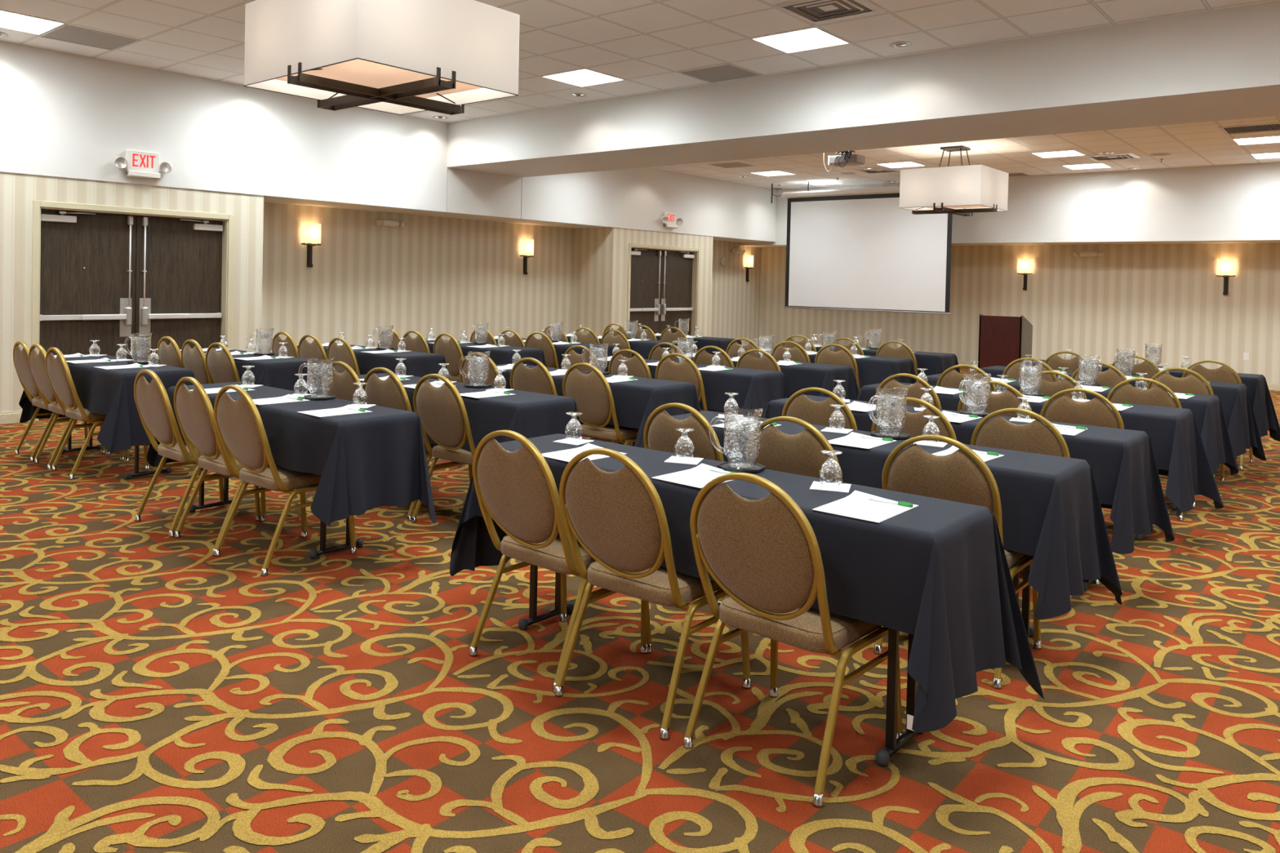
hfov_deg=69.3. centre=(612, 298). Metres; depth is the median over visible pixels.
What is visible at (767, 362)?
banquet chair
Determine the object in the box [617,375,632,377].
napkin
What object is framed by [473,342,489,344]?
coaster
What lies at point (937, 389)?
pad
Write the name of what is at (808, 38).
ceiling light
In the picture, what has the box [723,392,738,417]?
water goblet
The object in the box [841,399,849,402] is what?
napkin
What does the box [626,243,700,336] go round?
door
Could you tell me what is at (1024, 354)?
water goblet
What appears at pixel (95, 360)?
pad
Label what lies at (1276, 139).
ceiling light
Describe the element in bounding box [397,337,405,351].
water goblet
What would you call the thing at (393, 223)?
emergency light
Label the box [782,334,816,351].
banquet chair
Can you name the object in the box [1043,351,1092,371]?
banquet chair
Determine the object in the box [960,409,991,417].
coaster
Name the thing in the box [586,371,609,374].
coaster
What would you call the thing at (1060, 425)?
ballpoint pen
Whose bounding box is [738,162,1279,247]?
wall
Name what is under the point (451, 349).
banquet chair
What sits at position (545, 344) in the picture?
banquet chair
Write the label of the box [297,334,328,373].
banquet chair
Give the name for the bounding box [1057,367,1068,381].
water goblet
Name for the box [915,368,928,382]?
water goblet
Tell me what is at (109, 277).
door
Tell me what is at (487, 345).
pad
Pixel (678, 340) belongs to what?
water pitcher
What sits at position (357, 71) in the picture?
diffuser
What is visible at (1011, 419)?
napkin
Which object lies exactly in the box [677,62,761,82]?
ceiling vent
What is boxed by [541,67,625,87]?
ceiling light
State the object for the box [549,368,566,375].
pad
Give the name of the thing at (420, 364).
tablecloth
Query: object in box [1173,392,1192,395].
ballpoint pen
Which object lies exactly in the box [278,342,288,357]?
water goblet
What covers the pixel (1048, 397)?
ballpoint pen
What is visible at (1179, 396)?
pad
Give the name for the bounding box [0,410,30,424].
baseboard
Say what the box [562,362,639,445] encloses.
banquet chair
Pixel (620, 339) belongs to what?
banquet chair
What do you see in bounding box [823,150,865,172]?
projector
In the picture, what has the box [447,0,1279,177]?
ceiling beam
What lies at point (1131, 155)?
ceiling vent
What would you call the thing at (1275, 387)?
baseboard
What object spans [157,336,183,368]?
banquet chair
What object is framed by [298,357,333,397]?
water pitcher
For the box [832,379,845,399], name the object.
water goblet
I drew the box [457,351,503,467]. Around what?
banquet chair
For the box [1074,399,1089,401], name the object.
napkin
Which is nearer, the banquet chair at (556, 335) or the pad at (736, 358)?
the pad at (736, 358)
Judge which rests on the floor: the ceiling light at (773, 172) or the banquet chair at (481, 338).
the banquet chair at (481, 338)
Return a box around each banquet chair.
[13,341,110,462]
[28,343,129,471]
[44,347,149,479]
[133,369,261,537]
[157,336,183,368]
[173,377,308,555]
[181,339,212,384]
[205,342,240,383]
[213,384,356,576]
[271,331,298,357]
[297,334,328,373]
[321,361,363,403]
[327,337,359,374]
[361,367,472,521]
[377,328,403,350]
[400,330,430,352]
[411,373,475,522]
[433,333,463,382]
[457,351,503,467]
[469,430,652,693]
[470,328,496,344]
[497,329,524,346]
[509,357,599,439]
[524,332,559,368]
[541,325,568,342]
[554,448,751,740]
[561,345,601,371]
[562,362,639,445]
[571,327,599,344]
[600,329,632,357]
[603,323,629,337]
[608,349,652,442]
[630,324,657,340]
[643,402,724,607]
[648,342,684,361]
[655,353,730,413]
[659,326,689,352]
[683,472,902,807]
[693,346,733,367]
[725,337,762,357]
[736,349,781,371]
[746,416,842,482]
[770,341,810,362]
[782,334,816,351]
[782,387,857,430]
[814,343,860,391]
[827,337,864,355]
[871,397,956,439]
[873,435,1041,688]
[875,341,918,381]
[875,373,942,409]
[936,364,996,391]
[957,381,1034,419]
[970,408,1100,610]
[1001,357,1057,382]
[1019,370,1087,399]
[1040,388,1146,536]
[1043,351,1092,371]
[1071,362,1128,387]
[1101,377,1195,520]
[1108,355,1161,377]
[1146,367,1224,481]
[1181,360,1253,470]
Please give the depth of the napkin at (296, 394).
5.13 m
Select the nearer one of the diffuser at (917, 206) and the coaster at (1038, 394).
the coaster at (1038, 394)
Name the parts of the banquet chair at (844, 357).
backrest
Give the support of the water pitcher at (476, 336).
on the coaster at (475, 343)
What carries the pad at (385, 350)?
on the tablecloth at (420, 364)
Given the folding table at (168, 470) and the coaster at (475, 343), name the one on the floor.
the folding table at (168, 470)
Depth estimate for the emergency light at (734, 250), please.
18.88 m
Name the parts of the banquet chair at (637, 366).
backrest, frame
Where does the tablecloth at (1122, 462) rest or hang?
on the folding table at (1086, 582)
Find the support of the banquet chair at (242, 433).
on the floor
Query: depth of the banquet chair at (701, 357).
7.97 m
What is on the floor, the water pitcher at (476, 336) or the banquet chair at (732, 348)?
the banquet chair at (732, 348)
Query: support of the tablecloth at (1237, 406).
on the folding table
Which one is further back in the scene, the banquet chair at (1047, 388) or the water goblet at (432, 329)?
the water goblet at (432, 329)
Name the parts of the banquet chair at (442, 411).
leg, backrest, frame, seat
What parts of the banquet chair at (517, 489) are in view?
leg, backrest, frame, seat, leg, leg, leg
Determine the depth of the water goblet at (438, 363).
5.91 m
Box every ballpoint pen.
[287,396,302,400]
[347,407,365,412]
[493,391,510,394]
[617,377,635,379]
[709,467,735,474]
[750,420,777,425]
[861,403,884,406]
[861,435,893,441]
[868,497,913,507]
[944,387,963,391]
[951,413,977,417]
[972,449,999,455]
[994,377,1013,380]
[1026,395,1049,399]
[1054,424,1086,429]
[1086,385,1109,388]
[1112,403,1131,406]
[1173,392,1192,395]
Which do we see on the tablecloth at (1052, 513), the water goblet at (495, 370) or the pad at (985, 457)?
the pad at (985, 457)
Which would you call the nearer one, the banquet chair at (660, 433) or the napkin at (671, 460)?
the napkin at (671, 460)
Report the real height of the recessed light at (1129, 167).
0.083 m
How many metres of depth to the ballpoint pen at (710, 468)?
3.25 m
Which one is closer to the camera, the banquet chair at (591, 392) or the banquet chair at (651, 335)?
the banquet chair at (591, 392)
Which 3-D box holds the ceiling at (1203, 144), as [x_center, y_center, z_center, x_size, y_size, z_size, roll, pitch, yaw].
[6.306,-1.969,11.239,14.000,0.001,6.990,2,1,41]
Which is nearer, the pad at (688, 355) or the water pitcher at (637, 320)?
the pad at (688, 355)
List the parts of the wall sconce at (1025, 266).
lamp shade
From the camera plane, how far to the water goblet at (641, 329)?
10.77 m
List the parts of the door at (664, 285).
lock plate, vertical rod, lock plate, vertical rod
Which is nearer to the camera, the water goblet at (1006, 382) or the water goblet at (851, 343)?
the water goblet at (1006, 382)
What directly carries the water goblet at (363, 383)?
on the napkin at (359, 406)
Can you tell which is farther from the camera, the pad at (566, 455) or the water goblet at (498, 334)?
the water goblet at (498, 334)
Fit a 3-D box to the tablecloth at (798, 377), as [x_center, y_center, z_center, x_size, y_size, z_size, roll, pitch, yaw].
[1.203,0.832,8.229,2.077,0.569,0.728,2,1,41]
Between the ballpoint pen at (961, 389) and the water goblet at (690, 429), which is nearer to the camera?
the water goblet at (690, 429)
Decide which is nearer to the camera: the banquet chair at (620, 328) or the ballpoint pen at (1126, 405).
the ballpoint pen at (1126, 405)
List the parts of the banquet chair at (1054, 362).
backrest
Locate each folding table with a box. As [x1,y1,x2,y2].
[58,417,171,479]
[189,467,363,559]
[518,564,923,766]
[1011,555,1034,637]
[1082,579,1093,591]
[1135,524,1153,540]
[1169,502,1176,510]
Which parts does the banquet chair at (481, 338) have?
backrest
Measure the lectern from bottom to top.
1.095 m
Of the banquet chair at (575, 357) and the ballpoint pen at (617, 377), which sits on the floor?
the banquet chair at (575, 357)
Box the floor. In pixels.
[0,367,1279,852]
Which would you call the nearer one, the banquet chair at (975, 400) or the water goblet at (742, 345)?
the banquet chair at (975, 400)
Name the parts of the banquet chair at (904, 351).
backrest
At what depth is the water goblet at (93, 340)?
7.24 m
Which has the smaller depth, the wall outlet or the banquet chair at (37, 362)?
the banquet chair at (37, 362)
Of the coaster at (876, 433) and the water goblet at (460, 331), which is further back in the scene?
the water goblet at (460, 331)
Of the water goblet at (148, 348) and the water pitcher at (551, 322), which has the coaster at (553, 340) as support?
the water pitcher at (551, 322)
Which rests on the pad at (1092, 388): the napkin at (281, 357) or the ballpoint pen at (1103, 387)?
the ballpoint pen at (1103, 387)
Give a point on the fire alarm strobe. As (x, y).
(722, 261)
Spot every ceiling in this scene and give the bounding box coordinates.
[0,0,1278,122]
[649,115,1279,189]
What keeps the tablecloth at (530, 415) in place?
on the folding table
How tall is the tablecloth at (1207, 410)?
0.538 m
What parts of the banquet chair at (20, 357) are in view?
backrest, leg, frame, seat, leg, leg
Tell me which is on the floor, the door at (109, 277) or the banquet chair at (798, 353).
the banquet chair at (798, 353)
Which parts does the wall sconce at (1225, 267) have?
lamp shade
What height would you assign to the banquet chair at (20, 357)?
0.876 m
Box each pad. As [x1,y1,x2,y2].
[53,352,88,357]
[66,357,116,363]
[93,363,149,369]
[189,384,254,394]
[204,351,247,355]
[234,355,278,359]
[252,394,309,404]
[297,404,372,417]
[351,346,366,349]
[359,375,409,381]
[363,349,399,353]
[403,380,456,388]
[459,388,513,398]
[466,343,502,347]
[497,364,512,369]
[542,443,626,462]
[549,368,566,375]
[552,341,573,344]
[596,355,612,360]
[605,375,635,382]
[627,337,640,341]
[647,361,658,365]
[651,463,733,488]
[684,352,694,357]
[697,364,731,371]
[711,417,781,431]
[730,356,739,361]
[777,360,802,365]
[805,351,817,354]
[812,490,918,523]
[828,431,896,448]
[846,400,881,412]
[852,354,867,358]
[932,445,1003,462]
[933,386,966,394]
[941,410,982,422]
[991,377,1015,382]
[1017,394,1048,402]
[1044,422,1088,435]
[1076,384,1109,391]
[1113,404,1132,410]
[1170,394,1194,399]
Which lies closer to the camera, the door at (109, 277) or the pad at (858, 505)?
the pad at (858, 505)
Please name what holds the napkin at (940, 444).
on the tablecloth at (1052, 513)
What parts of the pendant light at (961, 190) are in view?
lamp shade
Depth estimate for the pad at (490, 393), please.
5.33 m
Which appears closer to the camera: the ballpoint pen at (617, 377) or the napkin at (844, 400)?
the napkin at (844, 400)
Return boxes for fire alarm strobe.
[720,257,726,266]
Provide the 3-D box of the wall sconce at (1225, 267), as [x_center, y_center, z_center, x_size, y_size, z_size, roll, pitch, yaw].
[9.427,-0.328,14.227,0.250,0.550,0.112,2,1,41]
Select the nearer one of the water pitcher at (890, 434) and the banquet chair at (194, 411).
the water pitcher at (890, 434)
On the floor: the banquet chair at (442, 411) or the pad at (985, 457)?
the banquet chair at (442, 411)
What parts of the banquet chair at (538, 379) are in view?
backrest, frame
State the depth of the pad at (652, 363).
7.58 m
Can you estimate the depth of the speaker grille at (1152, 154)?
12.62 m
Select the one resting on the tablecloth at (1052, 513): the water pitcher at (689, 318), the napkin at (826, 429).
the napkin at (826, 429)
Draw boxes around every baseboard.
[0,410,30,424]
[760,346,1279,391]
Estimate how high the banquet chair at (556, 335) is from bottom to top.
0.876 m
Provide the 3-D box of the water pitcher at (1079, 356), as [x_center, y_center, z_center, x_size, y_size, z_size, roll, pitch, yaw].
[3.376,0.509,6.585,0.192,0.214,0.133,0,1,-41]
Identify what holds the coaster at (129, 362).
on the tablecloth at (110, 392)
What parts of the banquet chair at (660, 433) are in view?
backrest, frame, leg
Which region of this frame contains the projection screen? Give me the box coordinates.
[782,181,952,314]
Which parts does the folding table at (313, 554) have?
leg, leg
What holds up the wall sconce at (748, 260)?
attached to the wall at (735, 301)
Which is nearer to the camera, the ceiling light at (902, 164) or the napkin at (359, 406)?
the napkin at (359, 406)
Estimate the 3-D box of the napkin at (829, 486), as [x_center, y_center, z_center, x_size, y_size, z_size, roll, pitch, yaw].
[0.725,0.627,3.079,0.124,0.003,0.124,2,1,18]
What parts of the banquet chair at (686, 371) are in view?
backrest, frame, seat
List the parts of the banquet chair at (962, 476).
leg, backrest, frame, leg, seat, leg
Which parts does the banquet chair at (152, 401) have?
leg, backrest, frame, seat, leg, leg, leg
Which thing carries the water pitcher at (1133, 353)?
on the coaster
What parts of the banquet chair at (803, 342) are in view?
backrest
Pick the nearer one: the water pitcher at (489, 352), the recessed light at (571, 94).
the water pitcher at (489, 352)
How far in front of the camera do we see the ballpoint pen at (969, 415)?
4.84 m
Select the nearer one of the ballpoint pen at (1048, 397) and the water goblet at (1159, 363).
the ballpoint pen at (1048, 397)
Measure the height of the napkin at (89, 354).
0.003 m
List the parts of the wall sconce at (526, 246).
lamp shade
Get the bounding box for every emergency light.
[375,218,406,227]
[731,248,745,253]
[1072,251,1104,257]
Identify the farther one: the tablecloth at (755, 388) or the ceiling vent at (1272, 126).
the ceiling vent at (1272, 126)
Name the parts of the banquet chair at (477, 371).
backrest, frame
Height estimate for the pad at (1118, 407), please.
0.014 m
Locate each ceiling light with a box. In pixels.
[0,9,66,35]
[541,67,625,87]
[750,170,795,176]
[751,26,850,53]
[800,180,842,185]
[876,161,925,168]
[1031,150,1085,158]
[1062,162,1111,169]
[1231,135,1279,145]
[1250,151,1279,159]
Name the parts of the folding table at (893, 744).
leg, leg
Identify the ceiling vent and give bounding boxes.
[38,24,140,50]
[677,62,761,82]
[706,161,755,168]
[771,0,884,23]
[855,167,900,173]
[1008,172,1030,176]
[1084,152,1141,160]
[1217,122,1279,134]
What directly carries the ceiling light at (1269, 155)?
attached to the ceiling at (1203, 144)
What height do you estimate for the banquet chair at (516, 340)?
0.876 m
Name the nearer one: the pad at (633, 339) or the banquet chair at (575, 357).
the banquet chair at (575, 357)
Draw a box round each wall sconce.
[300,222,320,267]
[519,239,533,274]
[744,254,753,281]
[1017,258,1033,290]
[1216,258,1236,294]
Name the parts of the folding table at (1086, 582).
leg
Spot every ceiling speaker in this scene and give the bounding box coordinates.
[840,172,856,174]
[1149,152,1171,155]
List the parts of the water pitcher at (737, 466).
handle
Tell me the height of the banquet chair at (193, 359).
0.876 m
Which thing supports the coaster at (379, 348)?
on the tablecloth at (420, 364)
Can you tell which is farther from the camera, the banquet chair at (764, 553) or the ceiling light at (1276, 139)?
the ceiling light at (1276, 139)
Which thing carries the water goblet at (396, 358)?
on the napkin at (398, 375)
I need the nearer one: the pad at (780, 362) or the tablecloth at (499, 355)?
the pad at (780, 362)
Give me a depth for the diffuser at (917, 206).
12.36 m
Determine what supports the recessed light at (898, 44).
in the ceiling at (644, 43)
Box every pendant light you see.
[244,0,519,115]
[898,145,1008,216]
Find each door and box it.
[31,200,234,422]
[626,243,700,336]
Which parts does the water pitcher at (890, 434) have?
handle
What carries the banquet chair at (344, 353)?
on the floor
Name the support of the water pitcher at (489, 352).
on the coaster at (467, 385)
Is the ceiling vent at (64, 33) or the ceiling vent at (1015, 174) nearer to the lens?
the ceiling vent at (64, 33)
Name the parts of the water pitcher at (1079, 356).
handle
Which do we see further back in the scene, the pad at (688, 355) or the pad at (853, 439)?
the pad at (688, 355)
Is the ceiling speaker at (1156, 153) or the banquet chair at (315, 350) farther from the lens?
the ceiling speaker at (1156, 153)
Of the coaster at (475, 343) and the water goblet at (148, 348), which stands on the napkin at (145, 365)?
the water goblet at (148, 348)
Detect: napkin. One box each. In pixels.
[84,354,106,355]
[112,359,133,360]
[144,364,165,366]
[240,384,262,387]
[275,355,293,358]
[290,393,310,397]
[351,404,375,408]
[396,374,413,377]
[486,387,513,391]
[553,437,594,445]
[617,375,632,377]
[664,455,703,464]
[718,413,743,418]
[809,481,851,493]
[820,426,853,433]
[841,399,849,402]
[913,440,947,447]
[914,407,925,411]
[1008,417,1035,422]
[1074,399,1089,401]
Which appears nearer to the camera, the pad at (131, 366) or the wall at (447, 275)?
the pad at (131, 366)
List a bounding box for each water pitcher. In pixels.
[124,333,151,362]
[249,328,274,353]
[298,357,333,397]
[373,324,393,348]
[458,351,490,386]
[475,322,488,342]
[546,321,563,340]
[582,342,608,373]
[622,320,638,337]
[671,337,693,362]
[678,318,689,333]
[709,408,763,469]
[752,334,774,357]
[817,331,836,351]
[864,328,882,347]
[868,386,907,436]
[958,373,991,414]
[1018,361,1042,395]
[1078,355,1099,385]
[1114,348,1135,374]
[1145,343,1162,367]
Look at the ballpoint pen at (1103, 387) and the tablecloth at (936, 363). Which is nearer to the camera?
the ballpoint pen at (1103, 387)
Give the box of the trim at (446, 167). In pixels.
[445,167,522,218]
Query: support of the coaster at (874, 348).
on the tablecloth at (936, 363)
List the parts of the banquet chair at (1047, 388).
backrest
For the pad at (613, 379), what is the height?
0.014 m
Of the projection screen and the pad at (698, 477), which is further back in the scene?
the projection screen
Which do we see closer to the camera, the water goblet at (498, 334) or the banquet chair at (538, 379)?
the banquet chair at (538, 379)
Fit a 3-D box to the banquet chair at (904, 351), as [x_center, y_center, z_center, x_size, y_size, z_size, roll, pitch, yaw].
[3.020,0.869,9.556,0.484,0.876,0.563,2,1,42]
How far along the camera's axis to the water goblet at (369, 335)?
8.62 m
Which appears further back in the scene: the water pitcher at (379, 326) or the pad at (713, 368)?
the water pitcher at (379, 326)
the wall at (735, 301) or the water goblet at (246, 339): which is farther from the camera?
the wall at (735, 301)
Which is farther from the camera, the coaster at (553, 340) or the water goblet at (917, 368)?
the coaster at (553, 340)
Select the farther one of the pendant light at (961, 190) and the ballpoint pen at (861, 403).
the pendant light at (961, 190)
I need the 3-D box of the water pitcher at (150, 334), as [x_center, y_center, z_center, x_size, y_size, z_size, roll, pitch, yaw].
[-3.447,0.355,6.714,0.192,0.214,0.133,1,1,3]
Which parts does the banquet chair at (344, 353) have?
backrest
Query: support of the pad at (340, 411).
on the tablecloth at (366, 461)
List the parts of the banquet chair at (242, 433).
leg, backrest, frame, seat, leg, leg, leg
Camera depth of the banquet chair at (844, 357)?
8.60 m
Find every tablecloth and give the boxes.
[18,353,195,454]
[146,382,436,526]
[179,347,323,394]
[297,343,449,380]
[356,373,581,452]
[426,339,546,367]
[449,433,1044,733]
[494,337,615,368]
[496,363,701,448]
[566,335,685,359]
[595,355,789,417]
[627,333,741,354]
[671,410,1122,619]
[683,352,859,399]
[761,350,916,388]
[762,395,1174,554]
[815,346,959,377]
[857,382,1223,516]
[921,373,1239,475]
[976,365,1266,460]
[1022,359,1279,441]
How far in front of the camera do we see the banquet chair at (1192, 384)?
6.73 m
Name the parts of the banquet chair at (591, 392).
backrest, seat rail, seat, leg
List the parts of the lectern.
panel, panel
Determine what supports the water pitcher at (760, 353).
on the coaster
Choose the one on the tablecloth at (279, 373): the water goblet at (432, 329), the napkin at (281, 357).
the napkin at (281, 357)
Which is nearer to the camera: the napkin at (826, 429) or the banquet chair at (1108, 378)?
the napkin at (826, 429)
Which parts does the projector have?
panel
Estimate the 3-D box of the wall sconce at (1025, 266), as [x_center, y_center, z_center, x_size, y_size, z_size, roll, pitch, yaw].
[7.188,-0.412,16.147,0.250,0.550,0.112,2,1,41]
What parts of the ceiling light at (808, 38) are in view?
light panel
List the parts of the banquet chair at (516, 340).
backrest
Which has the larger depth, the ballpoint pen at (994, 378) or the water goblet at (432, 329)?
the water goblet at (432, 329)
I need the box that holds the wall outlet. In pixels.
[1243,352,1248,360]
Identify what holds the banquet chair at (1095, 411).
on the floor
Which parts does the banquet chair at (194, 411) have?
leg, backrest, frame, seat, leg, leg, leg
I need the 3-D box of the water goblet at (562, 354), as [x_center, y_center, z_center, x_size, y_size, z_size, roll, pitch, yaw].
[-0.346,0.476,6.864,0.076,0.118,0.077,1,1,-12]
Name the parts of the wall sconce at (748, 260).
lamp shade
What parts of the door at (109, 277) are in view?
closer arm, lock plate, vertical rod, vertical rod, lock plate, closer arm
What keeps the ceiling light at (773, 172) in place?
attached to the ceiling at (1203, 144)
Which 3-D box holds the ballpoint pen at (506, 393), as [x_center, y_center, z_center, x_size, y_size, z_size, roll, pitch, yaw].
[-0.648,0.548,5.390,0.140,0.012,0.010,2,1,42]
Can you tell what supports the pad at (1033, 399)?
on the tablecloth at (1180, 453)
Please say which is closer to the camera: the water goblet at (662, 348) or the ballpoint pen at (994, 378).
the ballpoint pen at (994, 378)
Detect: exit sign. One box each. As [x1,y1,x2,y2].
[114,149,173,178]
[661,212,683,227]
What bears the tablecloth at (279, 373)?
on the folding table
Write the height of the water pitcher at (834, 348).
0.214 m
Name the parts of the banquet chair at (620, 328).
backrest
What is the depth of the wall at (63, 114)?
10.17 m
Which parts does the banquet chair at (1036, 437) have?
backrest, frame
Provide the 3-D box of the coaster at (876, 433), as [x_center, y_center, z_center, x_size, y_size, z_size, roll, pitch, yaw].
[1.242,0.615,4.142,0.159,0.013,0.159,2,1,30]
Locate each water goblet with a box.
[88,339,100,355]
[115,343,127,359]
[147,348,159,365]
[218,335,227,349]
[241,365,255,386]
[246,338,255,352]
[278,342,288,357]
[293,373,307,395]
[351,382,367,406]
[365,334,374,347]
[395,358,406,376]
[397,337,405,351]
[427,328,435,339]
[438,363,449,382]
[459,330,466,342]
[493,369,506,390]
[497,333,505,345]
[511,349,521,364]
[560,354,571,369]
[564,412,582,441]
[617,359,628,377]
[640,328,647,339]
[661,347,670,359]
[674,427,694,461]
[711,351,720,366]
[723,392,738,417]
[737,344,745,355]
[782,347,791,360]
[804,339,812,351]
[818,449,842,488]
[828,404,845,431]
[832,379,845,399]
[849,342,857,355]
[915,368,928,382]
[919,387,933,409]
[921,414,940,444]
[968,360,978,374]
[995,374,1008,393]
[1015,396,1031,421]
[1022,354,1032,366]
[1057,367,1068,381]
[1071,380,1084,400]
[1091,359,1102,372]
[1134,373,1147,389]
[1159,363,1169,375]
[1181,356,1191,368]
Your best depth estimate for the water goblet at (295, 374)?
5.10 m
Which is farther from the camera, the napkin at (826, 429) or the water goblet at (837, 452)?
the napkin at (826, 429)
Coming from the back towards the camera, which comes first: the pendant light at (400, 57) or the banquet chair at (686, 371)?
the banquet chair at (686, 371)
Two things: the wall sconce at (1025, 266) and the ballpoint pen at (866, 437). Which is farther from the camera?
the wall sconce at (1025, 266)
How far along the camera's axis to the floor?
3.07 m
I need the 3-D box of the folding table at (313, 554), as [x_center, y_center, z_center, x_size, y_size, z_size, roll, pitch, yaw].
[-1.784,0.915,4.990,1.760,0.737,0.430,2,1,41]
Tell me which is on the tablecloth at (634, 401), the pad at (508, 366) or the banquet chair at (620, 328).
the pad at (508, 366)
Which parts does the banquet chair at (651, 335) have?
backrest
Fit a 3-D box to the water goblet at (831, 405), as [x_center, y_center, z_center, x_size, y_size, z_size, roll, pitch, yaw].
[1.040,0.553,4.288,0.077,0.118,0.076,1,1,11]
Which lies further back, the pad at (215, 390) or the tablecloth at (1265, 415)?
the tablecloth at (1265, 415)
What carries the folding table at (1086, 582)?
on the floor
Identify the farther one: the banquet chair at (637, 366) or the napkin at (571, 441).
the banquet chair at (637, 366)
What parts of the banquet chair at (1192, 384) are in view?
backrest, frame, leg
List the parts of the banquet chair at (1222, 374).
backrest, frame, leg, leg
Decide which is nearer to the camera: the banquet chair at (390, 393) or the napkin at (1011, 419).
the napkin at (1011, 419)
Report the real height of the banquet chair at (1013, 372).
0.876 m
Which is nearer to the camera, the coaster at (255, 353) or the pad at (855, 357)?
the coaster at (255, 353)
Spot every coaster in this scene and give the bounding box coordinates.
[127,360,154,364]
[253,352,275,355]
[303,394,335,400]
[376,346,394,350]
[464,382,491,388]
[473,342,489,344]
[551,339,564,342]
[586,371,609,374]
[717,461,765,473]
[866,346,879,349]
[870,431,910,439]
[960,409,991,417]
[1019,391,1044,396]
[1078,382,1100,386]
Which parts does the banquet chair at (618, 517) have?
leg, backrest, frame, leg, seat, seat rail, leg, leg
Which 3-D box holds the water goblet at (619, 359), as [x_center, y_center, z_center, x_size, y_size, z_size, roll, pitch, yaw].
[0.071,0.492,6.506,0.076,0.118,0.077,2,1,22]
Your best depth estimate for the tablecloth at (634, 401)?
6.03 m
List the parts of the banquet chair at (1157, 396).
backrest, frame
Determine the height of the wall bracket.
0.368 m
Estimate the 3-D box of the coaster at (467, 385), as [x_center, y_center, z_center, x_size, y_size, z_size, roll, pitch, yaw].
[-0.833,0.540,5.715,0.159,0.013,0.159,2,1,26]
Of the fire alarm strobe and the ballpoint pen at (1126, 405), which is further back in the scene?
the fire alarm strobe
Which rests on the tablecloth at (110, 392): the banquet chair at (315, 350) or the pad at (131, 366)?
the pad at (131, 366)
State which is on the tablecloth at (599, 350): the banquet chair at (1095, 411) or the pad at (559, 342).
the pad at (559, 342)
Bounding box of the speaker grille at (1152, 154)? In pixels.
[1151,153,1169,155]
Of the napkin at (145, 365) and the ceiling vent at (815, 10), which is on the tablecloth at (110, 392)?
the napkin at (145, 365)
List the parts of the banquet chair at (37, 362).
backrest, leg, frame, seat, leg, leg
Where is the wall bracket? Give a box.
[771,183,782,203]
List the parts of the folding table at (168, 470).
leg, leg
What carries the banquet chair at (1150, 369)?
on the floor
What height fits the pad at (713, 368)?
0.014 m
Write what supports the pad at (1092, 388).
on the tablecloth at (1207, 410)
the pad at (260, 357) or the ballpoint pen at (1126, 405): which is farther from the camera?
the pad at (260, 357)
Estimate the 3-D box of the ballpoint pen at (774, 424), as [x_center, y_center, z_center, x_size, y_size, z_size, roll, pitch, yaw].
[0.722,0.595,4.433,0.140,0.012,0.010,2,1,37]
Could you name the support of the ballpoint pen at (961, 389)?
on the pad at (937, 389)
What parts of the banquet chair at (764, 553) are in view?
leg, backrest, frame, leg, seat, seat rail, leg, leg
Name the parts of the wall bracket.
rail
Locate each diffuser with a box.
[275,58,482,97]
[915,204,988,209]
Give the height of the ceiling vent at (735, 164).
0.008 m
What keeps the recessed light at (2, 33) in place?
in the ceiling at (644, 43)
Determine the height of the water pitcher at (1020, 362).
0.214 m
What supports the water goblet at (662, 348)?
on the napkin
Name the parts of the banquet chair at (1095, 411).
backrest, frame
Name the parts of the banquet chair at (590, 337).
backrest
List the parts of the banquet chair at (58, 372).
backrest, leg, frame, seat, leg, leg, leg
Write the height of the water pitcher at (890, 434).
0.214 m
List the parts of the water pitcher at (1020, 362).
handle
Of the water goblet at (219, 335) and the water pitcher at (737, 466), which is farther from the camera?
the water goblet at (219, 335)
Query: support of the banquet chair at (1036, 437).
on the floor
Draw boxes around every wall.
[0,40,777,412]
[261,201,574,352]
[711,240,760,346]
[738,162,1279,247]
[759,242,1279,383]
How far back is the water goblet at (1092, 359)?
7.57 m
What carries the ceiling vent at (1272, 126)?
in the ceiling at (1203, 144)
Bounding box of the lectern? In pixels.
[977,313,1032,368]
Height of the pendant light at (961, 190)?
0.881 m
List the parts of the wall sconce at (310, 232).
lamp shade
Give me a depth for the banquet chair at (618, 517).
2.99 m
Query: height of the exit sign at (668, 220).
0.258 m
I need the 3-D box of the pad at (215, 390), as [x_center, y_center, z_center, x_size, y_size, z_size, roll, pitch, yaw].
[-2.224,0.517,5.265,0.210,0.014,0.284,2,1,40]
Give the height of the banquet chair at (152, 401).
0.876 m
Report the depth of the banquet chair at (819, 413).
4.87 m
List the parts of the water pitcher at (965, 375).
handle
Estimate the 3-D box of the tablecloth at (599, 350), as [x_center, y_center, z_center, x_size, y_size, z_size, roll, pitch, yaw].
[-0.766,0.750,10.039,1.943,0.558,0.751,2,1,41]
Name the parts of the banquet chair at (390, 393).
backrest, frame, leg, seat, leg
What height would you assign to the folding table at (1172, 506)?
0.737 m
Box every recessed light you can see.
[0,31,8,36]
[432,115,447,119]
[569,93,586,96]
[888,40,912,47]
[1098,151,1114,154]
[1127,167,1141,168]
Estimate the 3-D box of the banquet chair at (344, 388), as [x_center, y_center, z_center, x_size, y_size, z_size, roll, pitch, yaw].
[-1.545,0.832,5.982,0.484,0.876,0.563,2,1,39]

